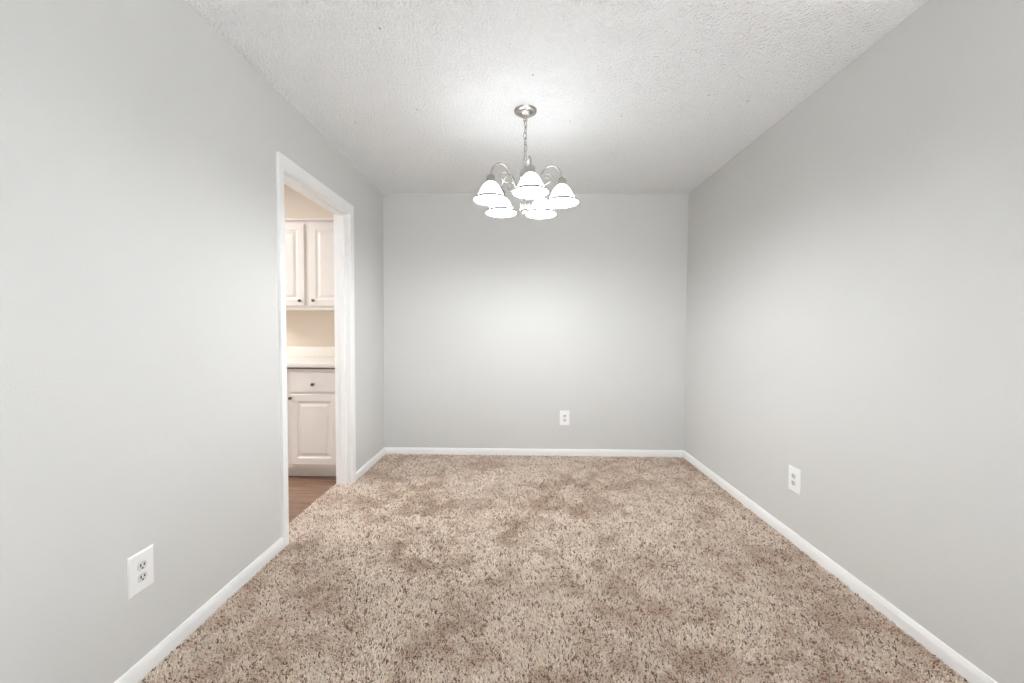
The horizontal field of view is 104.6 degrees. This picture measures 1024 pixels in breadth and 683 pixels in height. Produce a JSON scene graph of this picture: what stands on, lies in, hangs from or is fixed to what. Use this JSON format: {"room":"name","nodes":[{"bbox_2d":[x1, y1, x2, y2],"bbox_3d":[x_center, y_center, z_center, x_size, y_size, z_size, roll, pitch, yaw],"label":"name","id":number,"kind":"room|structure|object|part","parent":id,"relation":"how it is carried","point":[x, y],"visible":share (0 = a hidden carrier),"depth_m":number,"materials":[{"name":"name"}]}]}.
{"room":"empty dining room","nodes":[
{"label":"empty dining room","id":0,"kind":"room"},
{"bbox_2d":[0,0,383,682],"bbox_3d":[-1.900,-0.069,2.039,1.316,2.500,3.400,0,2,1],"label":"wall","id":1,"kind":"structure","parent":0,"point":[140,389],"depth_m":1.31,"materials":[{"name":"grey paint"}]},
{"bbox_2d":[126,544,153,599],"bbox_3d":[-1.255,0.778,1.341,0.009,0.136,0.090,0,2,1],"label":"power outlet","id":2,"kind":"object","parent":1,"relation":"attached to","point":[140,566],"visible":1,"depth_m":1.33,"materials":[{"name":"white plastic"}]},
{"bbox_2d":[137,560,146,570],"bbox_3d":[-1.252,0.759,1.341,0.002,0.028,0.034,0,2,1],"label":"socket","id":3,"kind":"object","parent":2,"relation":"attached to","point":[141,564],"depth_m":1.34,"materials":[{"name":"grey plastic"}]},
{"bbox_2d":[138,571,146,582],"bbox_3d":[-1.252,0.798,1.342,0.002,0.028,0.034,0,2,1],"label":"socket","id":4,"kind":"object","parent":2,"relation":"attached to","point":[142,575],"depth_m":1.34,"materials":[{"name":"grey plastic"}]},
{"bbox_2d":[114,537,283,682],"bbox_3d":[-1.257,1.123,1.252,0.012,0.081,1.779,0,2,1],"label":"baseboard","id":5,"kind":"structure","parent":1,"relation":"attached to","point":[152,659],"depth_m":1.56,"materials":[{"name":"white paint"}]},
{"bbox_2d":[276,151,355,547],"bbox_3d":[-1.223,0.055,2.575,0.016,2.133,0.935,0,2,1],"label":"door frame","id":6,"kind":"structure","parent":1,"relation":"attached to","point":[283,163],"depth_m":2.15,"materials":[{"name":"white paint"}]},
{"bbox_2d":[356,448,384,479],"bbox_3d":[-1.212,1.055,3.412,0.012,0.081,0.674,0,2,1],"label":"baseboard","id":7,"kind":"structure","parent":1,"relation":"attached to","point":[377,457],"depth_m":3.38,"materials":[{"name":"white paint"}]},
{"bbox_2d":[284,184,332,217],"bbox_3d":[-2.570,-1.216,3.565,2.502,0.308,0.305,0,2,1],"label":"wall","id":8,"kind":"structure","parent":0,"point":[296,205],"depth_m":3.40,"materials":[{"name":"beige paint"}]},
{"bbox_2d":[286,194,688,449],"bbox_3d":[-1.047,-0.120,3.778,5.549,2.500,0.114,0,2,1],"label":"wall","id":9,"kind":"structure","parent":0,"point":[495,328],"depth_m":3.69,"materials":[{"name":"grey paint"}]},
{"bbox_2d":[285,218,333,310],"bbox_3d":[-1.794,-0.669,3.538,0.940,0.777,0.361,0,2,1],"label":"upper cabinet","id":10,"kind":"object","parent":9,"relation":"attached to","point":[309,242],"visible":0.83,"depth_m":3.39,"materials":[{"name":"white paint"}]},
{"bbox_3d":[-1.998,-0.660,3.402,0.438,0.705,0.018,0,2,1],"label":"door","id":11,"kind":"part","parent":10,"relation":"part of","materials":[{"name":"white paint"}]},
{"bbox_3d":[-1.795,-1.042,3.389,0.940,0.022,0.032,0,2,1],"label":"moulding","id":12,"kind":"part","parent":10,"relation":"part of","materials":[{"name":"white paint"}]},
{"bbox_3d":[-1.533,-0.658,3.393,0.402,0.705,0.018,0,2,1],"label":"door","id":13,"kind":"part","parent":10,"relation":"part of","materials":[{"name":"white paint"}]},
{"bbox_2d":[286,346,334,356],"bbox_3d":[-1.791,0.097,3.732,0.936,0.098,0.020,0,2,1],"label":"backsplash","id":14,"kind":"structure","parent":9,"relation":"attached to","point":[292,351],"depth_m":3.72,"materials":[{"name":"white laminate"}]},
{"bbox_2d":[384,447,683,456],"bbox_3d":[0.198,1.051,3.725,2.818,0.081,0.012,0,2,1],"label":"baseboard","id":15,"kind":"structure","parent":9,"relation":"attached to","point":[388,450],"depth_m":3.72,"materials":[{"name":"white paint"}]},
{"bbox_2d":[560,411,569,424],"bbox_3d":[0.493,0.717,3.710,0.090,0.136,0.009,0,2,1],"label":"power outlet","id":16,"kind":"object","parent":9,"relation":"attached to","point":[564,415],"visible":1,"depth_m":3.71,"materials":[{"name":"white plastic"}]},
{"bbox_2d":[143,458,954,682],"bbox_3d":[-1.145,1.156,2.062,5.435,0.060,3.400,0,2,1],"label":"floor","id":17,"kind":"structure","parent":0,"point":[527,458],"depth_m":1.74,"materials":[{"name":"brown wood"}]},
{"bbox_2d":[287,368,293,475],"bbox_3d":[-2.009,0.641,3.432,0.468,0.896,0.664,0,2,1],"label":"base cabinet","id":18,"kind":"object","parent":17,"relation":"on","point":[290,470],"visible":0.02,"depth_m":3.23,"materials":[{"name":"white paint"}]},
{"bbox_2d":[286,346,334,367],"bbox_3d":[-1.798,0.126,3.416,0.936,0.135,0.654,0,2,1],"label":"countertop","id":19,"kind":"structure","parent":18,"relation":"on","point":[297,357],"depth_m":3.67,"materials":[{"name":"white laminate"}]},
{"bbox_2d":[287,368,335,475],"bbox_3d":[-1.553,0.643,3.423,0.442,0.896,0.664,0,2,1],"label":"base cabinet","id":20,"kind":"object","parent":17,"relation":"on","point":[310,391],"visible":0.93,"depth_m":3.12,"materials":[{"name":"white paint"}]},
{"bbox_3d":[-1.559,0.320,3.121,0.379,0.158,0.018,0,2,1],"label":"drawer","id":21,"kind":"part","parent":20,"relation":"part of","materials":[{"name":"white paint"}]},
{"bbox_3d":[-1.560,0.697,3.133,0.379,0.560,0.018,0,2,1],"label":"door","id":22,"kind":"part","parent":20,"relation":"part of","materials":[{"name":"white paint"}]},
{"bbox_2d":[140,454,969,682],"bbox_3d":[0.096,1.125,2.023,2.941,0.016,3.418,0,2,1],"label":"carpet","id":23,"kind":"structure","parent":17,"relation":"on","point":[680,482],"depth_m":1.78,"materials":[{"name":"beige carpet"}]},
{"bbox_2d":[185,0,927,193],"bbox_3d":[-0.204,-1.274,-0.461,4.800,0.080,8.350,0,2,1],"label":"ceiling","id":24,"kind":"structure","parent":0,"point":[418,96],"depth_m":1.93,"materials":[{"name":"white paint"}]},
{"bbox_2d":[473,104,578,218],"bbox_3d":[0.084,-1.024,2.260,0.590,0.589,0.586,0,2,1],"label":"chandelier","id":25,"kind":"object","parent":24,"relation":"hanging from","point":[530,186],"visible":1,"depth_m":2.23,"materials":[{"name":"white glass"}]},
{"bbox_3d":[-0.117,-0.820,2.192,0.059,0.094,0.058,-1,2,-24],"label":"light bulb","id":26,"kind":"part","parent":25,"relation":"part of","materials":[{"name":"white glass"}]},
{"bbox_3d":[-0.117,-0.833,2.191,0.187,0.098,0.187,-1,2,-24],"label":"lamp shade","id":27,"kind":"part","parent":25,"relation":"part of","materials":[{"name":"white glass"}]},
{"bbox_3d":[-0.067,-0.827,2.434,0.058,0.094,0.059,-1,2,-42],"label":"light bulb","id":28,"kind":"part","parent":25,"relation":"part of","materials":[{"name":"white glass"}]},
{"bbox_3d":[-0.066,-0.840,2.434,0.187,0.098,0.187,-1,2,-42],"label":"lamp shade","id":29,"kind":"part","parent":25,"relation":"part of","materials":[{"name":"white glass"}]},
{"bbox_3d":[-0.035,-0.921,2.225,0.187,0.158,0.009,-1,2,-24],"label":"arm","id":30,"kind":"part","parent":25,"relation":"part of","materials":[{"name":"silver metal"}]},
{"bbox_3d":[-0.006,-0.925,2.365,0.009,0.158,0.187,-1,2,-42],"label":"arm","id":31,"kind":"part","parent":25,"relation":"part of","materials":[{"name":"silver metal"}]},
{"bbox_3d":[0.098,-0.815,2.069,0.058,0.094,0.059,0,2,-6],"label":"light bulb","id":32,"kind":"part","parent":25,"relation":"part of","materials":[{"name":"white glass"}]},
{"bbox_3d":[0.098,-0.828,2.068,0.187,0.098,0.187,0,2,-6],"label":"lamp shade","id":33,"kind":"part","parent":25,"relation":"part of","materials":[{"name":"white glass"}]},
{"bbox_3d":[0.180,-0.827,2.461,0.058,0.094,0.059,1,2,30],"label":"light bulb","id":34,"kind":"part","parent":25,"relation":"part of","materials":[{"name":"white glass"}]},
{"bbox_3d":[0.180,-0.840,2.460,0.187,0.098,0.187,1,2,30],"label":"lamp shade","id":35,"kind":"part","parent":25,"relation":"part of","materials":[{"name":"white glass"}]},
{"bbox_3d":[0.194,-0.921,2.250,0.187,0.158,0.009,1,2,12],"label":"arm","id":36,"kind":"part","parent":25,"relation":"part of","materials":[{"name":"silver metal"}]},
{"bbox_3d":[0.281,-0.833,2.235,0.187,0.098,0.187,1,2,12],"label":"lamp shade","id":37,"kind":"part","parent":25,"relation":"part of","materials":[{"name":"white glass"}]},
{"bbox_3d":[0.281,-0.820,2.235,0.059,0.094,0.058,1,2,12],"label":"light bulb","id":38,"kind":"part","parent":25,"relation":"part of","materials":[{"name":"white glass"}]},
{"bbox_2d":[684,0,1023,682],"bbox_3d":[1.909,-0.051,1.960,0.665,2.500,3.400,0,2,1],"label":"wall","id":39,"kind":"structure","parent":0,"point":[855,308],"depth_m":1.63,"materials":[{"name":"grey paint"}]},
{"bbox_2d":[788,465,800,494],"bbox_3d":[1.573,0.770,2.209,0.009,0.136,0.090,0,2,1],"label":"power outlet","id":40,"kind":"object","parent":39,"relation":"attached to","point":[794,478],"visible":1,"depth_m":2.20,"materials":[{"name":"white plastic"}]},
{"bbox_2d":[683,451,997,682],"bbox_3d":[1.565,1.111,1.998,0.012,0.081,3.388,0,2,1],"label":"baseboard","id":41,"kind":"structure","parent":39,"relation":"attached to","point":[955,661],"depth_m":1.74,"materials":[{"name":"white paint"}]}
]}

